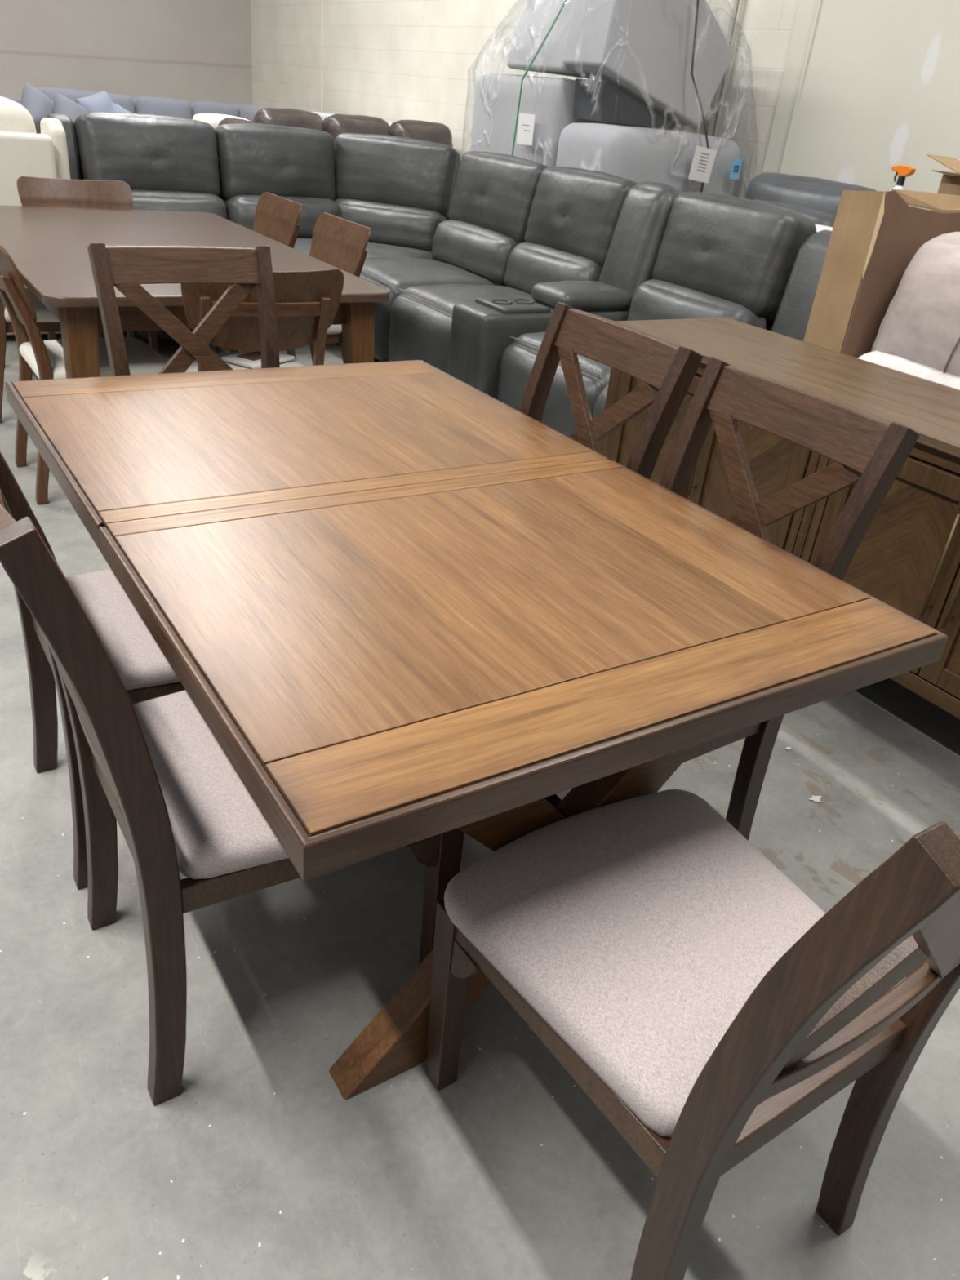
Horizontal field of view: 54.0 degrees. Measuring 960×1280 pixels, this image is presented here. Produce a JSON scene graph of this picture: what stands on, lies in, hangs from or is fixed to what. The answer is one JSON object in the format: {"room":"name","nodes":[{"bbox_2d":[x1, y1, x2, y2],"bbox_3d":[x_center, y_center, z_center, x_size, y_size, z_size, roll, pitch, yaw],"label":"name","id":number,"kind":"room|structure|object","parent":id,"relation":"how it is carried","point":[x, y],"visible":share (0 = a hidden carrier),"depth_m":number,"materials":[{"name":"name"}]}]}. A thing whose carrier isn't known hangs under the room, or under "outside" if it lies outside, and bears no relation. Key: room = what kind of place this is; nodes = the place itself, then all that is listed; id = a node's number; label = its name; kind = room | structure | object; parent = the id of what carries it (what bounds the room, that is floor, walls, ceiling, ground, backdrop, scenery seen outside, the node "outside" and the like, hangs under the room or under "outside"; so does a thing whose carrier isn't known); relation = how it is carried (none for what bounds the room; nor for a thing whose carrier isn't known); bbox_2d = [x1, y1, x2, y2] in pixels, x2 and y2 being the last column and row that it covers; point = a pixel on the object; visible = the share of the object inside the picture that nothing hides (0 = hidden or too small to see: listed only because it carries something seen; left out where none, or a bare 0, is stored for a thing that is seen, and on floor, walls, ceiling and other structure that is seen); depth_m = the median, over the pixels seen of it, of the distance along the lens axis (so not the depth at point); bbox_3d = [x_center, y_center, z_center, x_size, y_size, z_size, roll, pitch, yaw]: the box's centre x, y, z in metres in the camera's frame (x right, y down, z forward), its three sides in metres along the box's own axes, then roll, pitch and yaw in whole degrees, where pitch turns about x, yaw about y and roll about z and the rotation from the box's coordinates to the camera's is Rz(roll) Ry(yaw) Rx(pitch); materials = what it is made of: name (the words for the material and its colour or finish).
{"room":"store","nodes":[
{"label":"store","id":0,"kind":"room"},
{"bbox_2d":[0,0,253,105],"bbox_3d":[-7.866,-7.003,8.809,11.800,4.600,0.150,-13,35,-30],"label":"wall","id":1,"kind":"structure","parent":0,"point":[192,51],"depth_m":11.35,"materials":[{"name":"beige paint"}]},
{"bbox_2d":[0,333,959,1279],"bbox_3d":[-3.526,-1.044,4.012,11.950,0.100,17.100,-13,35,-30],"label":"floor","id":2,"kind":"structure","parent":0,"point":[260,1167],"depth_m":1.49,"materials":[{"name":"concrete"}]},
{"bbox_2d":[0,96,70,334],"bbox_3d":[-3.260,-2.195,4.733,2.175,1.142,0.910,-13,35,-30],"label":"sofa","id":3,"kind":"object","parent":2,"relation":"on","point":[24,152],"visible":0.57,"depth_m":4.72,"materials":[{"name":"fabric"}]},
{"bbox_2d":[0,96,36,133],"bbox_3d":[-3.150,-2.431,4.385,2.011,0.368,0.392,-13,35,-30],"label":"cushion","id":4,"kind":"object","parent":3,"relation":"on","point":[14,117],"depth_m":4.69,"materials":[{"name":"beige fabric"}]},
{"bbox_2d":[0,288,102,422],"bbox_3d":[-1.913,-1.419,4.015,0.555,0.852,0.524,-13,35,-30],"label":"chair","id":5,"kind":"object","parent":2,"relation":"on","point":[46,322],"visible":0.2,"depth_m":3.87,"materials":[{"name":"brown wood"}]},
{"bbox_2d":[0,288,59,322],"bbox_3d":[-1.868,-1.437,4.037,0.450,0.071,0.460,-13,35,-30],"label":"seat cushion","id":6,"kind":"object","parent":5,"relation":"on","point":[43,314],"depth_m":3.86,"materials":[{"name":"beige fabric"}]},
{"bbox_2d":[0,244,167,504],"bbox_3d":[-1.417,-0.984,3.353,0.555,0.852,0.524,-13,35,-30],"label":"chair","id":7,"kind":"object","parent":2,"relation":"on","point":[44,359],"visible":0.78,"depth_m":3.26,"materials":[{"name":"brown wood"}]},
{"bbox_2d":[19,337,167,379],"bbox_3d":[-1.372,-1.002,3.375,0.450,0.071,0.460,-13,35,-30],"label":"seat cushion","id":8,"kind":"object","parent":7,"relation":"on","point":[143,359],"depth_m":3.30,"materials":[{"name":"beige fabric"}]},
{"bbox_2d":[17,175,158,351],"bbox_3d":[-1.884,-1.760,4.614,0.524,0.852,0.555,-13,35,-30],"label":"chair","id":9,"kind":"object","parent":2,"relation":"on","point":[32,191],"visible":0.26,"depth_m":4.62,"materials":[{"name":"brown wood"}]},
{"bbox_2d":[0,451,185,889],"bbox_3d":[-0.647,-0.085,1.816,0.627,0.972,0.478,-13,35,-30],"label":"dining chair","id":10,"kind":"object","parent":2,"relation":"on","point":[145,673],"visible":0.16,"depth_m":1.78,"materials":[{"name":"wood"}]},
{"bbox_2d":[66,568,180,690],"bbox_3d":[-0.583,-0.060,1.881,0.464,0.049,0.478,-13,35,-30],"label":"seat cushion","id":11,"kind":"object","parent":10,"relation":"on","point":[138,660],"depth_m":1.74,"materials":[{"name":"fabric"}]},
{"bbox_2d":[4,87,264,121],"bbox_3d":[-3.228,-4.736,9.294,2.410,1.090,1.100,-13,35,-30],"label":"sofa","id":12,"kind":"object","parent":2,"relation":"on","point":[140,104],"visible":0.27,"depth_m":9.22,"materials":[{"name":"fabric"}]},
{"bbox_2d":[20,82,53,133],"bbox_3d":[-3.916,-4.681,8.390,0.332,0.473,0.399,-13,35,-30],"label":"throw pillow","id":13,"kind":"object","parent":12,"relation":"on","point":[37,103],"visible":0.43,"depth_m":8.24,"materials":[{"name":"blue fabric"}]},
{"bbox_2d":[53,93,87,123],"bbox_3d":[-3.649,-4.633,8.439,0.325,0.446,0.385,-13,35,-30],"label":"throw pillow","id":14,"kind":"object","parent":12,"relation":"on","point":[62,104],"visible":0.44,"depth_m":8.28,"materials":[{"name":"blue fabric"}]},
{"bbox_2d":[35,87,134,113],"bbox_3d":[-3.771,-4.959,9.022,0.904,0.531,0.328,-13,35,-30],"label":"cushion","id":15,"kind":"object","parent":12,"relation":"on","point":[126,102],"depth_m":8.84,"materials":[{"name":"blue fabric"}]},
{"bbox_2d":[75,90,113,112],"bbox_3d":[-3.537,-4.853,8.802,0.292,0.485,0.485,11,30,8],"label":"throw pillow","id":16,"kind":"object","parent":12,"relation":"on","point":[100,102],"visible":0.31,"depth_m":8.64,"materials":[{"name":"blue fabric"}]},
{"bbox_2d":[109,102,131,113],"bbox_3d":[-3.219,-4.629,8.595,0.326,0.456,0.390,-13,35,-30],"label":"throw pillow","id":17,"kind":"object","parent":12,"relation":"on","point":[115,108],"visible":0.23,"depth_m":8.42,"materials":[{"name":"blue fabric"}]},
{"bbox_2d":[133,96,191,119],"bbox_3d":[-3.147,-5.103,9.394,0.545,0.528,0.323,-13,35,-30],"label":"cushion","id":18,"kind":"object","parent":12,"relation":"on","point":[141,104],"depth_m":9.21,"materials":[{"name":"blue fabric"}]},
{"bbox_2d":[190,101,239,119],"bbox_3d":[-2.701,-5.210,9.660,0.487,0.529,0.329,-13,35,-30],"label":"cushion","id":19,"kind":"object","parent":12,"relation":"on","point":[198,107],"depth_m":9.47,"materials":[{"name":"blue fabric"}]},
{"bbox_2d":[87,243,279,376],"bbox_3d":[-0.676,-0.489,2.513,0.478,0.972,0.627,-13,35,-30],"label":"dining chair","id":20,"kind":"object","parent":2,"relation":"on","point":[125,268],"visible":0.38,"depth_m":2.51,"materials":[{"name":"wood"}]},
{"bbox_2d":[0,205,389,378],"bbox_3d":[-1.393,-1.318,4.062,1.200,0.730,2.060,-13,35,-30],"label":"dining table","id":21,"kind":"object","parent":2,"relation":"on","point":[47,246],"visible":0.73,"depth_m":3.54,"materials":[{"name":"brown wood"}]},
{"bbox_2d":[192,113,248,128],"bbox_3d":[-2.354,-4.283,8.694,0.420,0.990,0.500,-13,35,-30],"label":"ottoman","id":22,"kind":"object","parent":2,"relation":"on","point":[213,119],"visible":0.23,"depth_m":8.30,"materials":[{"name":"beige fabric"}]},
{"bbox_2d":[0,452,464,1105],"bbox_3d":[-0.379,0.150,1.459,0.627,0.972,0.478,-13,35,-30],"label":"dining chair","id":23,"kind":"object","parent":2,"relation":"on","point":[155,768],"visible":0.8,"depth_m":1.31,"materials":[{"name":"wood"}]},
{"bbox_2d":[132,689,288,879],"bbox_3d":[-0.314,0.175,1.524,0.464,0.049,0.478,-13,35,-30],"label":"seat cushion","id":24,"kind":"object","parent":23,"relation":"on","point":[220,832],"depth_m":1.36,"materials":[{"name":"fabric"}]},
{"bbox_2d":[208,191,302,359],"bbox_3d":[-1.228,-1.794,4.798,0.555,0.852,0.524,-13,35,-30],"label":"chair","id":25,"kind":"object","parent":2,"relation":"on","point":[277,218],"visible":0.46,"depth_m":4.78,"materials":[{"name":"brown wood"}]},
{"bbox_2d":[180,268,343,372],"bbox_3d":[-0.819,-0.924,3.363,0.524,0.852,0.555,-9,33,-25],"label":"chair","id":26,"kind":"object","parent":2,"relation":"on","point":[308,302],"visible":0.44,"depth_m":3.07,"materials":[{"name":"brown wood"}]},
{"bbox_2d":[185,351,303,372],"bbox_3d":[-0.841,-0.957,3.398,0.460,0.071,0.450,-9,33,-25],"label":"seat cushion","id":27,"kind":"object","parent":26,"relation":"on","point":[295,362],"depth_m":3.42,"materials":[{"name":"beige fabric"}]},
{"bbox_2d":[220,351,294,368],"bbox_3d":[-0.808,-1.027,3.435,0.160,0.013,0.220,20,32,22],"label":"booklet","id":28,"kind":"object","parent":26,"relation":"on","point":[252,360],"visible":0.55,"depth_m":3.39,"materials":[{"name":"paper"}]},
{"bbox_2d":[235,351,261,360],"bbox_3d":[-0.818,-1.036,3.437,0.085,0.001,0.120,20,32,22],"label":"picture","id":29,"kind":"object","parent":28,"relation":"on","point":[246,356],"depth_m":3.42,"materials":[{"name":"brown"}]},
{"bbox_2d":[229,212,371,362],"bbox_3d":[-0.837,-1.452,4.278,0.555,0.852,0.524,-13,35,-30],"label":"chair","id":30,"kind":"object","parent":2,"relation":"on","point":[341,243],"visible":0.37,"depth_m":4.24,"materials":[{"name":"brown wood"}]},
{"bbox_2d":[326,324,342,334],"bbox_3d":[-0.880,-1.449,4.247,0.450,0.071,0.460,-13,35,-30],"label":"seat cushion","id":31,"kind":"object","parent":30,"relation":"on","point":[334,329],"depth_m":4.18,"materials":[{"name":"beige fabric"}]},
{"bbox_2d":[217,107,453,147],"bbox_3d":[-1.069,-3.886,8.113,2.096,1.106,1.057,-13,35,-30],"label":"sofa","id":32,"kind":"object","parent":2,"relation":"on","point":[335,125],"visible":0.22,"depth_m":7.95,"materials":[{"name":"leather"}]},
{"bbox_2d":[253,107,324,131],"bbox_3d":[-1.589,-4.166,7.865,0.613,0.472,0.395,-13,35,-30],"label":"cushion","id":33,"kind":"object","parent":32,"relation":"on","point":[293,117],"depth_m":7.69,"materials":[{"name":"brown leather"}]},
{"bbox_2d":[323,114,391,146],"bbox_3d":[-1.064,-4.286,8.173,0.628,0.469,0.390,-13,35,-30],"label":"cushion","id":34,"kind":"object","parent":32,"relation":"on","point":[335,125],"depth_m":7.97,"materials":[{"name":"brown leather"}]},
{"bbox_2d":[389,120,453,147],"bbox_3d":[-0.538,-4.411,8.486,0.614,0.468,0.383,-13,35,-30],"label":"cushion","id":35,"kind":"object","parent":32,"relation":"on","point":[435,132],"depth_m":8.31,"materials":[{"name":"brown leather"}]},
{"bbox_2d":[311,111,391,125],"bbox_3d":[-1.354,-4.747,9.633,0.710,1.030,2.200,-13,35,-30],"label":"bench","id":36,"kind":"object","parent":2,"relation":"on","point":[323,115],"visible":0.04,"depth_m":9.96,"materials":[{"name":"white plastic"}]},
{"bbox_2d":[46,112,831,442],"bbox_3d":[-0.460,-1.878,4.794,2.490,1.088,3.956,-13,35,-30],"label":"sectional sofa","id":37,"kind":"object","parent":2,"relation":"on","point":[475,255],"visible":0.67,"depth_m":4.89,"materials":[{"name":"grey leather"}]},
{"bbox_2d":[74,112,220,196],"bbox_3d":[-1.924,-2.805,5.499,0.777,0.462,0.333,-13,35,-30],"label":"cushion","id":38,"kind":"object","parent":37,"relation":"on","point":[151,153],"depth_m":5.37,"materials":[{"name":"grey leather"}]},
{"bbox_2d":[131,189,226,219],"bbox_3d":[-1.885,-2.487,5.558,0.771,0.307,0.320,-13,35,-30],"label":"lumbar cushion","id":39,"kind":"object","parent":37,"relation":"on","point":[210,201],"depth_m":5.49,"materials":[{"name":"grey leather"}]},
{"bbox_2d":[214,123,335,201],"bbox_3d":[-1.275,-2.954,5.885,0.761,0.463,0.336,-13,35,-30],"label":"cushion","id":40,"kind":"object","parent":37,"relation":"on","point":[288,162],"depth_m":5.74,"materials":[{"name":"grey leather"}]},
{"bbox_2d":[224,195,341,238],"bbox_3d":[-1.236,-2.638,5.944,0.754,0.307,0.320,-13,35,-30],"label":"lumbar cushion","id":41,"kind":"object","parent":37,"relation":"on","point":[240,210],"depth_m":5.86,"materials":[{"name":"grey leather"}]},
{"bbox_2d":[293,237,311,255],"bbox_3d":[-1.028,-2.294,5.728,0.749,0.236,0.708,-13,35,-30],"label":"seat cushion","id":42,"kind":"object","parent":37,"relation":"on","point":[303,245],"depth_m":5.55,"materials":[{"name":"grey leather"}]},
{"bbox_2d":[333,198,447,252],"bbox_3d":[-0.604,-2.675,6.135,0.804,0.309,0.320,11,30,8],"label":"lumbar cushion","id":43,"kind":"object","parent":37,"relation":"on","point":[396,224],"depth_m":5.99,"materials":[{"name":"grey leather"}]},
{"bbox_2d":[333,133,460,219],"bbox_3d":[-0.550,-2.995,6.093,0.809,0.466,0.330,11,30,8],"label":"cushion","id":44,"kind":"object","parent":37,"relation":"on","point":[376,176],"depth_m":5.97,"materials":[{"name":"grey leather"}]},
{"bbox_2d":[365,242,433,259],"bbox_3d":[-0.714,-2.330,5.854,0.801,0.232,0.705,11,30,8],"label":"seat cushion","id":45,"kind":"object","parent":37,"relation":"on","point":[375,251],"depth_m":5.79,"materials":[{"name":"grey leather"}]},
{"bbox_2d":[360,257,494,298],"bbox_3d":[-0.374,-2.033,5.401,0.709,0.234,0.801,-13,35,-30],"label":"seat cushion","id":46,"kind":"object","parent":37,"relation":"on","point":[389,273],"depth_m":5.21,"materials":[{"name":"grey leather"}]},
{"bbox_2d":[401,284,534,314],"bbox_3d":[0.040,-1.672,4.848,0.706,0.231,0.740,-13,35,-30],"label":"seat cushion","id":47,"kind":"object","parent":37,"relation":"on","point":[433,299],"depth_m":4.76,"materials":[{"name":"grey leather"}]},
{"bbox_2d":[431,219,518,286],"bbox_3d":[-0.001,-2.263,5.529,0.320,0.308,0.801,-13,35,-30],"label":"lumbar cushion","id":48,"kind":"object","parent":37,"relation":"on","point":[482,251],"depth_m":5.34,"materials":[{"name":"grey leather"}]},
{"bbox_2d":[448,151,548,244],"bbox_3d":[0.133,-2.546,5.444,0.333,0.464,0.813,-13,35,-30],"label":"cushion","id":49,"kind":"object","parent":37,"relation":"on","point":[494,193],"depth_m":5.27,"materials":[{"name":"grey leather"}]},
{"bbox_2d":[475,297,551,314],"bbox_3d":[0.148,-1.519,4.288,0.260,0.042,0.250,-13,35,-30],"label":"cup holder","id":50,"kind":"object","parent":37,"relation":"on","point":[501,305],"depth_m":4.23,"materials":[{"name":"metal"}]},
{"bbox_2d":[503,242,603,294],"bbox_3d":[0.411,-1.900,4.978,0.321,0.310,0.741,-13,35,-30],"label":"lumbar cushion","id":51,"kind":"object","parent":37,"relation":"on","point":[526,264],"depth_m":4.86,"materials":[{"name":"grey leather"}]},
{"bbox_2d":[512,331,611,390],"bbox_3d":[0.589,-1.189,4.115,0.710,0.232,0.710,-13,35,-30],"label":"seat cushion","id":52,"kind":"object","parent":37,"relation":"on","point":[596,374],"depth_m":3.83,"materials":[{"name":"grey leather"}]},
{"bbox_2d":[524,166,638,267],"bbox_3d":[0.547,-2.182,4.891,0.335,0.463,0.751,-13,35,-30],"label":"cushion","id":53,"kind":"object","parent":37,"relation":"on","point":[571,212],"depth_m":4.75,"materials":[{"name":"grey leather"}]},
{"bbox_2d":[626,279,766,329],"bbox_3d":[0.965,-1.417,4.245,0.320,0.308,0.713,-13,35,-30],"label":"lumbar cushion","id":54,"kind":"object","parent":37,"relation":"on","point":[652,299],"depth_m":4.13,"materials":[{"name":"grey leather"}]},
{"bbox_2d":[652,191,816,322],"bbox_3d":[1.097,-1.700,4.160,0.333,0.463,0.719,-13,35,-30],"label":"cushion","id":55,"kind":"object","parent":37,"relation":"on","point":[739,253],"depth_m":3.99,"materials":[{"name":"grey leather"}]},
{"bbox_2d":[4,360,948,1099],"bbox_3d":[-0.203,0.020,1.962,1.067,0.730,1.676,-13,35,-30],"label":"dining table","id":56,"kind":"object","parent":2,"relation":"on","point":[404,606],"visible":0.94,"depth_m":1.44,"materials":[{"name":"brown wood"}]},
{"bbox_2d":[519,301,702,479],"bbox_3d":[0.038,-0.233,2.204,0.627,0.972,0.478,-13,35,-30],"label":"dining chair","id":57,"kind":"object","parent":2,"relation":"on","point":[667,369],"visible":0.26,"depth_m":2.13,"materials":[{"name":"wood"}]},
{"bbox_2d":[426,789,959,1279],"bbox_3d":[0.296,0.381,1.187,0.478,0.972,0.627,-14,35,-31],"label":"dining chair","id":58,"kind":"object","parent":2,"relation":"on","point":[699,997],"visible":1,"depth_m":1.14,"materials":[{"name":"wood"}]},
{"bbox_2d":[444,789,825,1137],"bbox_3d":[0.246,0.384,1.268,0.478,0.049,0.464,-14,35,-31],"label":"seat cushion","id":59,"kind":"object","parent":58,"relation":"on","point":[637,930],"depth_m":1.23,"materials":[{"name":"fabric"}]},
{"bbox_2d":[570,356,919,840],"bbox_3d":[0.316,0.011,1.834,0.627,0.972,0.478,-13,35,-30],"label":"dining chair","id":60,"kind":"object","parent":2,"relation":"on","point":[870,451],"visible":0.35,"depth_m":1.78,"materials":[{"name":"wood"}]},
{"bbox_2d":[598,317,959,719],"bbox_3d":[1.091,-0.319,2.740,0.551,0.790,1.840,-13,35,-30],"label":"sideboard","id":61,"kind":"object","parent":2,"relation":"on","point":[908,557],"visible":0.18,"depth_m":2.53,"materials":[{"name":"brown wood"}]},
{"bbox_2d":[745,172,876,227],"bbox_3d":[1.705,-1.976,5.318,0.624,1.150,0.860,-13,35,-30],"label":"sofa","id":62,"kind":"object","parent":2,"relation":"on","point":[818,199],"visible":0.12,"depth_m":5.00,"materials":[{"name":"leather"}]},
{"bbox_2d":[754,199,835,227],"bbox_3d":[1.620,-2.133,5.081,0.305,0.405,0.724,-13,35,-30],"label":"cushion","id":63,"kind":"object","parent":62,"relation":"on","point":[821,213],"depth_m":4.89,"materials":[{"name":"leather"}]},
{"bbox_2d":[808,795,822,803],"bbox_3d":[0.803,0.381,2.260,0.030,0.002,0.033,14,31,14],"label":"paper scrap","id":64,"kind":"object","parent":2,"relation":"on","point":[815,798],"visible":1,"depth_m":2.26,"materials":[{"name":"white paper"}]},
{"bbox_2d":[803,188,959,358],"bbox_3d":[2.051,-0.506,2.779,1.030,1.258,2.070,-13,35,-30],"label":"carton","id":65,"kind":"object","parent":2,"relation":"on","point":[875,237],"visible":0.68,"depth_m":3.00,"materials":[{"name":"cardboard"}]},
{"bbox_2d":[857,231,959,390],"bbox_3d":[1.773,-0.542,2.859,0.734,1.160,1.272,-13,35,-30],"label":"upholstered chair","id":66,"kind":"object","parent":2,"relation":"on","point":[918,335],"visible":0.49,"depth_m":2.85,"materials":[{"name":"grey fabric"}]},
{"bbox_2d":[857,350,959,390],"bbox_3d":[1.450,-0.736,2.943,0.345,0.265,0.625,-13,35,-30],"label":"seat cushion","id":67,"kind":"object","parent":66,"relation":"on","point":[928,366],"depth_m":2.86,"materials":[{"name":"fabric"}]},
{"bbox_3d":[2.207,-1.289,4.310,0.600,1.120,1.040,-13,35,-30],"label":"crate","id":68,"kind":"object","parent":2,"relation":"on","visible":0},
{"bbox_2d":[889,164,915,190],"bbox_3d":[1.865,-2.019,4.202,0.080,0.178,0.109,-13,35,-30],"label":"spray bottle","id":69,"kind":"object","parent":68,"relation":"on","point":[902,171],"visible":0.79,"depth_m":4.17,"materials":[{"name":"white plastic"}]},
{"bbox_2d":[927,154,959,213],"bbox_3d":[2.170,-1.855,3.924,0.390,0.229,0.760,-13,35,-30],"label":"carton","id":70,"kind":"object","parent":68,"relation":"on","point":[950,181],"visible":0.62,"depth_m":3.99,"materials":[{"name":"cardboard"}]},
{"bbox_3d":[1.540,-1.450,4.728,0.420,0.850,0.360,-13,35,-30],"label":"ottoman","id":71,"kind":"object","parent":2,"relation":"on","visible":0},
{"bbox_3d":[1.583,-1.839,4.504,0.400,0.045,0.340,-13,35,-30],"label":"sheet","id":72,"kind":"object","parent":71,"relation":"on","visible":0},
{"bbox_3d":[1.588,-1.880,4.481,0.400,0.045,0.340,-14,36,-32],"label":"sheet","id":73,"kind":"object","parent":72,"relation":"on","visible":0},
{"bbox_2d":[814,223,832,231],"bbox_3d":[1.593,-1.921,4.457,0.400,0.045,0.340,-15,36,-33],"label":"sheet","id":74,"kind":"object","parent":73,"relation":"on","point":[819,228],"visible":0.03,"depth_m":4.50,"materials":[{"name":"white paper"}]},
{"bbox_3d":[0.793,-3.257,6.216,1.187,2.304,1.745,-13,35,-30],"label":"film","id":75,"kind":"object","parent":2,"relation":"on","visible":0},
{"bbox_2d":[516,112,535,146],"bbox_3d":[0.286,-3.200,5.906,0.003,0.170,0.160,-15,36,-33],"label":"paper label","id":76,"kind":"object","parent":75,"relation":"attached to","point":[526,122],"visible":1,"depth_m":5.90,"materials":[{"name":"grey paper"}]},
{"bbox_2d":[511,0,566,155],"bbox_3d":[0.411,-3.335,5.829,0.403,1.602,0.072,14,31,14],"label":"strap","id":77,"kind":"object","parent":75,"relation":"attached to","point":[565,1],"visible":0.61,"depth_m":5.79,"materials":[{"name":"plastic"}]},
{"bbox_2d":[470,72,668,166],"bbox_3d":[0.555,-3.057,6.626,0.974,1.508,1.008,-13,35,-30],"label":"sofa section","id":78,"kind":"object","parent":75,"relation":"in","point":[551,100],"visible":0.3,"depth_m":6.03,"materials":[{"name":"grey fabric"}]},
{"bbox_2d":[555,123,739,195],"bbox_3d":[1.006,-2.582,6.118,1.084,1.309,0.625,-13,35,-30],"label":"sofa section","id":79,"kind":"object","parent":75,"relation":"in","point":[637,154],"visible":0.24,"depth_m":5.59,"materials":[{"name":"grey fabric"}]},
{"bbox_2d":[506,0,733,129],"bbox_3d":[0.864,-3.761,5.851,1.012,0.953,1.030,-13,35,-30],"label":"sofa section","id":80,"kind":"object","parent":79,"relation":"on","point":[635,56],"visible":0.99,"depth_m":5.58,"materials":[{"name":"grey fabric"}]},
{"bbox_2d":[690,0,709,192],"bbox_3d":[1.281,-3.142,5.592,0.277,1.671,0.093,17,31,18],"label":"strap","id":81,"kind":"object","parent":75,"relation":"attached to","point":[697,2],"visible":0.73,"depth_m":5.56,"materials":[{"name":"plastic"}]},
{"bbox_2d":[688,145,716,183],"bbox_3d":[1.327,-2.834,5.620,0.187,0.196,0.003,-13,35,-30],"label":"paper label","id":82,"kind":"object","parent":81,"relation":"attached to","point":[704,157],"visible":1,"depth_m":5.62,"materials":[{"name":"grey paper"}]},
{"bbox_2d":[697,152,709,172],"bbox_3d":[1.330,-2.845,5.614,0.068,0.097,0.001,-7,32,-33],"label":"print","id":83,"kind":"object","parent":82,"relation":"attached to","point":[703,158],"depth_m":5.61,"materials":[{"name":"grey paper"}]},
{"bbox_2d":[728,158,742,179],"bbox_3d":[1.572,-2.890,5.785,0.080,0.115,0.003,-13,35,-30],"label":"paper label","id":84,"kind":"object","parent":75,"relation":"attached to","point":[737,162],"visible":1,"depth_m":5.78,"materials":[{"name":"blue paper"}]},
{"bbox_2d":[733,164,739,172],"bbox_3d":[1.574,-2.892,5.784,0.044,0.038,0.001,-13,35,-30],"label":"print","id":85,"kind":"object","parent":84,"relation":"attached to","point":[735,167],"depth_m":5.78,"materials":[{"name":"blue paper"}]},
{"bbox_2d":[250,0,799,198],"bbox_3d":[-0.401,-6.039,8.566,0.150,4.600,9.320,-13,35,-30],"label":"wall","id":86,"kind":"structure","parent":0,"point":[391,61],"depth_m":8.83,"materials":[{"name":"white paint"}]},
{"bbox_2d":[319,0,323,112],"bbox_3d":[-1.705,-7.106,10.171,0.015,4.600,0.050,-13,35,-30],"label":"trim","id":87,"kind":"structure","parent":86,"relation":"attached to","point":[321,1],"depth_m":10.49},
{"bbox_2d":[706,0,743,136],"bbox_3d":[1.620,-4.174,5.710,0.039,4.600,0.086,-13,35,-30],"label":"trim","id":88,"kind":"structure","parent":86,"relation":"attached to","point":[733,9],"depth_m":6.01,"materials":[{"name":"paint"}]},
{"bbox_2d":[761,0,822,173],"bbox_3d":[1.931,-3.893,5.279,0.070,4.600,0.190,-13,35,-30],"label":"trim","id":89,"kind":"structure","parent":86,"relation":"attached to","point":[808,11],"depth_m":5.62,"materials":[{"name":"paint"}]},
{"bbox_2d":[782,0,959,209],"bbox_3d":[4.115,-2.053,2.498,0.210,4.600,7.780,-13,35,-30],"label":"wall","id":90,"kind":"structure","parent":0,"point":[880,92],"depth_m":5.15,"materials":[{"name":"beige paint"}]},
{"bbox_2d":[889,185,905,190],"bbox_3d":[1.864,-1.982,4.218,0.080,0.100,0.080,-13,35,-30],"label":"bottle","id":91,"kind":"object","parent":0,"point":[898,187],"depth_m":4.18,"materials":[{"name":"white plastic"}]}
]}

